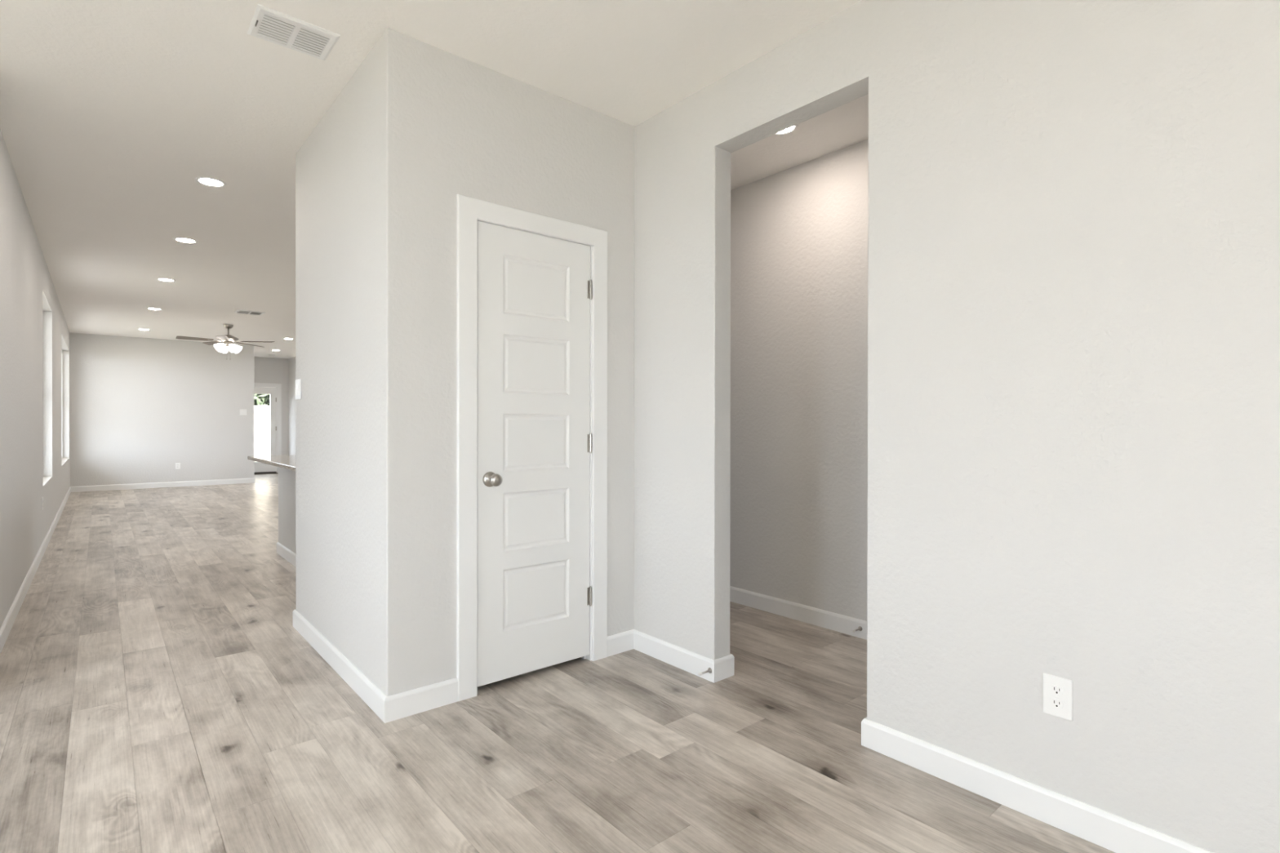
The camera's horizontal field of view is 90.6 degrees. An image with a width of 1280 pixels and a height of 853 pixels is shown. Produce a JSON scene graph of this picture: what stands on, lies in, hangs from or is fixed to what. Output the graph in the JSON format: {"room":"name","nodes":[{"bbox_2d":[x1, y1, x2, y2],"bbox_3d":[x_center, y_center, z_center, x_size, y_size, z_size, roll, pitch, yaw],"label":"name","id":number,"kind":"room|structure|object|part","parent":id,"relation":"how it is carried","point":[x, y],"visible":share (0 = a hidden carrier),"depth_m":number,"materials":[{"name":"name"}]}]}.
{"room":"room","nodes":[
{"label":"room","id":0,"kind":"room"},
{"bbox_2d":[0,128,70,627],"bbox_3d":[-6.363,-0.223,6.730,0.150,2.737,10.700,0,0,-40],"label":"wall","id":1,"kind":"structure","parent":0,"point":[35,439],"depth_m":4.43,"materials":[{"name":"paint"}]},
{"bbox_2d":[41,497,43,511],"bbox_3d":[-5.370,0.696,5.688,0.009,0.117,0.075,0,0,-40],"label":"wall outlet","id":2,"kind":"object","parent":1,"relation":"attached to","point":[42,497],"visible":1,"depth_m":5.68,"materials":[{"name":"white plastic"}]},
{"bbox_2d":[61,349,62,418],"bbox_3d":[-8.791,-0.366,9.522,0.055,1.800,2.700,0,0,-40],"label":"window","id":3,"kind":"structure","parent":1,"relation":"in","point":[61,349],"depth_m":10.53,"materials":[{"name":"white plastic"}]},
{"bbox_2d":[69,332,253,486],"bbox_3d":[-8.832,-0.242,11.734,2.881,2.737,0.120,0,0,-40],"label":"wall","id":4,"kind":"structure","parent":0,"point":[140,407],"depth_m":11.63,"materials":[{"name":"paint"}]},
{"bbox_2d":[175,462,180,469],"bbox_3d":[-8.634,0.737,11.822,0.075,0.117,0.009,0,0,-40],"label":"wall outlet","id":5,"kind":"object","parent":4,"relation":"attached to","point":[177,464],"visible":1,"depth_m":11.82,"materials":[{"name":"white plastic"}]},
{"bbox_2d":[240,408,246,415],"bbox_3d":[-7.833,-0.281,12.499,0.119,0.115,0.010,0,0,-40],"label":"light switch","id":6,"kind":"object","parent":4,"relation":"attached to","point":[242,411],"visible":1,"depth_m":12.49,"materials":[{"name":"white plastic"}]},
{"bbox_2d":[253,356,288,455],"bbox_3d":[-8.882,-0.252,14.857,1.333,2.737,0.140,0,0,-40],"label":"wall","id":7,"kind":"structure","parent":0,"point":[266,370],"depth_m":15.04,"materials":[{"name":"paint"}]},
{"bbox_2d":[253,386,276,473],"bbox_3d":[-8.891,0.088,14.772,0.743,2.015,0.123,0,0,-40],"label":"door","id":8,"kind":"structure","parent":7,"relation":"in","point":[259,468],"depth_m":14.94,"materials":[{"name":"white wood"}]},
{"bbox_2d":[253,382,281,474],"bbox_3d":[-8.929,0.050,14.807,0.930,2.135,0.156,0,0,-40],"label":"door frame","id":9,"kind":"structure","parent":7,"relation":"attached to","point":[278,386],"depth_m":15.01,"materials":[{"name":"white wood"}]},
{"bbox_2d":[288,356,295,454],"bbox_3d":[-7.636,-0.249,14.329,0.120,2.737,2.280,0,0,-40],"label":"wall","id":10,"kind":"structure","parent":0,"point":[291,362],"depth_m":14.89,"materials":[{"name":"paint"}]},
{"bbox_2d":[0,0,868,359],"bbox_3d":[-3.544,-1.663,6.432,8.450,0.150,19.900,0,0,-40],"label":"ceiling","id":11,"kind":"structure","parent":0,"point":[112,112],"depth_m":3.09,"materials":[{"name":"paint"}]},
{"bbox_2d":[146,307,161,310],"bbox_3d":[-6.589,-1.595,8.588,0.170,0.006,0.170,0,0,-40],"label":"recessed light","id":12,"kind":"object","parent":11,"relation":"in","point":[153,308],"visible":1,"depth_m":8.58,"materials":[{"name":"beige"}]},
{"bbox_2d":[156,277,175,281],"bbox_3d":[-5.131,-1.588,6.854,0.170,0.006,0.170,0,0,-40],"label":"recessed light","id":13,"kind":"object","parent":11,"relation":"in","point":[157,278],"visible":1,"depth_m":6.83,"materials":[{"name":"beige"}]},
{"bbox_2d":[173,236,197,243],"bbox_3d":[-3.861,-1.582,5.378,0.170,0.006,0.170,0,0,-40],"label":"recessed light","id":14,"kind":"object","parent":11,"relation":"in","point":[186,240],"visible":1,"depth_m":5.37,"materials":[{"name":"beige"}]},
{"bbox_2d":[195,176,226,186],"bbox_3d":[-2.766,-1.576,4.080,0.170,0.006,0.170,0,0,-40],"label":"recessed light","id":15,"kind":"object","parent":11,"relation":"in","point":[210,181],"visible":1,"depth_m":4.07,"materials":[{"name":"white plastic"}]},
{"bbox_2d":[175,324,274,359],"bbox_3d":[-6.500,-1.325,9.917,1.248,0.555,1.298,0,0,-40],"label":"ceiling fan","id":16,"kind":"object","parent":11,"relation":"hanging from","point":[228,340],"visible":1,"depth_m":9.89,"materials":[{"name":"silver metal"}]},
{"bbox_3d":[-6.786,-1.340,9.652,0.468,0.033,0.131,0,0,-40],"label":"blade","id":17,"kind":"part","parent":16,"relation":"part of","materials":[{"name":"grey wood"}]},
{"bbox_3d":[-6.847,-1.341,10.162,0.465,0.033,0.131,0,0,30],"label":"blade","id":18,"kind":"part","parent":16,"relation":"part of","materials":[{"name":"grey wood"}]},
{"bbox_3d":[-6.528,-1.227,9.831,0.147,0.140,0.138,0,0,-40],"label":"lamp shade","id":19,"kind":"part","parent":16,"relation":"part of","materials":[{"name":"white glass"}]},
{"bbox_3d":[-6.292,-1.339,9.555,0.131,0.033,0.465,0,0,-24],"label":"blade","id":20,"kind":"part","parent":16,"relation":"part of","materials":[{"name":"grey wood"}]},
{"bbox_3d":[-6.590,-1.228,10.005,0.138,0.140,0.147,0,0,-40],"label":"lamp shade","id":21,"kind":"part","parent":16,"relation":"part of","materials":[{"name":"white glass"}]},
{"bbox_3d":[-6.353,-1.227,9.893,0.138,0.140,0.147,0,0,-40],"label":"lamp shade","id":22,"kind":"part","parent":16,"relation":"part of","materials":[{"name":"white glass"}]},
{"bbox_3d":[-6.415,-1.228,10.068,0.147,0.140,0.138,0,0,-40],"label":"lamp shade","id":23,"kind":"part","parent":16,"relation":"part of","materials":[{"name":"white glass"}]},
{"bbox_3d":[-6.384,-1.341,10.373,0.131,0.033,0.465,0,0,12],"label":"blade","id":24,"kind":"part","parent":16,"relation":"part of","materials":[{"name":"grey wood"}]},
{"bbox_3d":[-6.041,-1.340,9.997,0.465,0.033,0.131,0,0,-6],"label":"blade","id":25,"kind":"part","parent":16,"relation":"part of","materials":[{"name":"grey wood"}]},
{"bbox_2d":[234,309,264,315],"bbox_3d":[-5.461,-1.591,8.859,0.330,0.013,0.300,0,0,-40],"label":"ceiling vent","id":26,"kind":"object","parent":11,"relation":"in","point":[238,311],"visible":1,"depth_m":8.84,"materials":[{"name":"white metal"}]},
{"bbox_2d":[247,4,340,60],"bbox_3d":[-1.387,-1.566,2.535,0.287,0.013,0.232,0,0,-40],"label":"ceiling vent","id":27,"kind":"object","parent":11,"relation":"in","point":[267,24],"visible":1,"depth_m":2.52,"materials":[{"name":"white metal"}]},
{"bbox_2d":[774,124,798,134],"bbox_3d":[0.743,-1.569,3.322,0.170,0.006,0.170,0,0,-40],"label":"recessed light","id":28,"kind":"object","parent":11,"relation":"in","point":[793,128],"visible":0.3,"depth_m":3.36,"materials":[{"name":"beige"}]},
{"bbox_2d":[295,27,634,696],"bbox_3d":[-1.014,-0.206,3.497,1.273,2.737,1.540,0,0,-40],"label":"wall","id":29,"kind":"structure","parent":0,"point":[418,126],"depth_m":2.77,"materials":[{"name":"paint"}]},
{"bbox_2d":[295,378,301,399],"bbox_3d":[-1.950,-0.211,3.606,0.010,0.115,0.119,0,0,-40],"label":"light switch","id":30,"kind":"object","parent":29,"relation":"attached to","point":[298,382],"visible":1,"depth_m":3.59,"materials":[{"name":"white plastic"}]},
{"bbox_2d":[0,477,734,723],"bbox_3d":[-5.415,1.094,7.850,2.744,0.098,15.033,0,0,-40],"label":"baseboard","id":31,"kind":"structure","parent":29,"relation":"attached to","point":[415,701],"depth_m":3.06,"materials":[{"name":"white wood"}]},
{"bbox_2d":[456,194,607,701],"bbox_3d":[-0.507,0.090,2.983,0.796,2.149,0.128,0,0,-40],"label":"door frame","id":32,"kind":"structure","parent":29,"relation":"attached to","point":[470,210],"depth_m":2.73,"materials":[{"name":"white wood"}]},
{"bbox_2d":[477,220,591,687],"bbox_3d":[-0.462,0.120,2.936,0.608,2.030,0.110,0,0,-40],"label":"door","id":33,"kind":"structure","parent":29,"relation":"in","point":[535,291],"depth_m":2.93,"materials":[{"name":"white wood"}]},
{"bbox_3d":[-0.638,0.233,2.763,0.067,0.067,0.076,0,0,-40],"label":"knob","id":34,"kind":"part","parent":33,"relation":"part of","materials":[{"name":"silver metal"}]},
{"bbox_2d":[0,473,1115,852],"bbox_3d":[-3.548,1.210,6.441,8.450,0.120,19.900,0,0,-40],"label":"floor","id":35,"kind":"structure","parent":0,"point":[161,692],"depth_m":2.33,"materials":[{"name":"grey wood"}]},
{"bbox_2d":[276,466,295,566],"bbox_3d":[-2.509,0.728,4.935,0.156,0.855,2.323,0,0,-40],"label":"bar","id":36,"kind":"object","parent":35,"relation":"on","point":[286,545],"visible":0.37,"depth_m":5.50,"materials":[{"name":"paint"}]},
{"bbox_2d":[247,454,295,471],"bbox_3d":[-2.483,0.285,5.013,0.720,0.032,2.350,0,0,-40],"label":"countertop","id":37,"kind":"structure","parent":36,"relation":"on","point":[288,461],"depth_m":5.07,"materials":[{"name":"white stone"}]},
{"bbox_3d":[-2.512,1.107,4.930,0.133,0.098,2.318,0,0,-40],"label":"bar baseboard","id":38,"kind":"part","parent":36,"relation":"part of","materials":[{"name":"white wood"}]},
{"bbox_2d":[729,138,868,621],"bbox_3d":[1.995,-0.200,2.677,0.120,2.737,6.690,0,0,-40],"label":"wall","id":39,"kind":"structure","parent":0,"point":[799,233],"depth_m":3.78,"materials":[{"name":"paint"}]},
{"bbox_2d":[729,586,866,639],"bbox_3d":[1.979,1.120,2.595,0.013,0.098,6.577,0,0,-40],"label":"baseboard","id":40,"kind":"structure","parent":39,"relation":"attached to","point":[839,623],"depth_m":3.78,"materials":[{"name":"white wood"}]},
{"bbox_2d":[852,626,862,632],"bbox_3d":[1.185,1.113,3.460,0.075,0.025,0.025,0,0,-40],"label":"door stop","id":41,"kind":"object","parent":39,"relation":"attached to","point":[860,628],"visible":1,"depth_m":3.47,"materials":[{"name":"silver metal"}]},
{"bbox_3d":[1.191,1.113,3.466,0.058,0.025,0.025,0,0,-40],"label":"post","id":42,"kind":"part","parent":41,"relation":"part of","materials":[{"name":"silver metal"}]},
{"bbox_2d":[634,0,1279,852],"bbox_3d":[1.184,-0.199,1.986,0.113,2.737,6.690,0,0,-40],"label":"wall","id":43,"kind":"structure","parent":0,"point":[1073,206],"depth_m":1.89,"materials":[{"name":"paint"}]},
{"bbox_2d":[697,667,711,675],"bbox_3d":[0.292,1.116,2.870,0.075,0.025,0.025,0,0,-40],"label":"door stop","id":44,"kind":"object","parent":43,"relation":"attached to","point":[709,669],"visible":1,"depth_m":2.88,"materials":[{"name":"silver metal"}]},
{"bbox_3d":[0.299,1.116,2.876,0.058,0.025,0.025,0,0,-40],"label":"post","id":45,"kind":"part","parent":44,"relation":"part of","materials":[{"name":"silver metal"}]},
{"bbox_2d":[861,717,1213,852],"bbox_3d":[2.107,1.125,0.904,0.138,0.098,3.837,0,0,-40],"label":"baseboard","id":46,"kind":"structure","parent":43,"relation":"attached to","point":[1109,831],"depth_m":1.91,"materials":[{"name":"white wood"}]},
{"bbox_2d":[1042,673,1072,720],"bbox_3d":[1.220,0.790,1.851,0.009,0.117,0.075,0,0,-40],"label":"wall outlet","id":47,"kind":"object","parent":43,"relation":"attached to","point":[1057,691],"visible":1,"depth_m":1.85,"materials":[{"name":"white plastic"}]},
{"bbox_2d":[1050,684,1063,695],"bbox_3d":[1.218,0.771,1.849,0.002,0.025,0.034,0,0,-40],"label":"receptacle","id":48,"kind":"object","parent":47,"relation":"attached to","point":[1055,690],"depth_m":1.85,"materials":[{"name":"white plastic"}]},
{"bbox_2d":[1050,697,1063,709],"bbox_3d":[1.218,0.810,1.849,0.002,0.025,0.034,0,0,-40],"label":"receptacle","id":49,"kind":"object","parent":47,"relation":"attached to","point":[1055,703],"depth_m":1.85,"materials":[{"name":"white plastic"}]},
{"label":"outside","id":50,"kind":"structure","parent":0,"visible":0},
{"bbox_2d":[253,440,270,462],"bbox_3d":[-4.865,1.081,5.713,60.000,0.420,65.000,0,0,-40],"label":"ground","id":51,"kind":"structure","parent":50,"point":[256,454],"depth_m":18.74,"materials":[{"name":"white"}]},
{"bbox_2d":[253,404,270,453],"bbox_3d":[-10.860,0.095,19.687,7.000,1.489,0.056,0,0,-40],"label":"door","id":52,"kind":"structure","parent":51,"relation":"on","point":[263,427],"depth_m":19.16,"materials":[{"name":"white wood"}]},
{"bbox_2d":[253,393,270,437],"bbox_3d":[-13.046,-1.437,21.977,4.997,4.603,4.973,0,0,-40],"label":"tree","id":53,"kind":"object","parent":51,"relation":"on","point":[259,399],"visible":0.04,"depth_m":20.44,"materials":[{"name":"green plant"}]}
]}

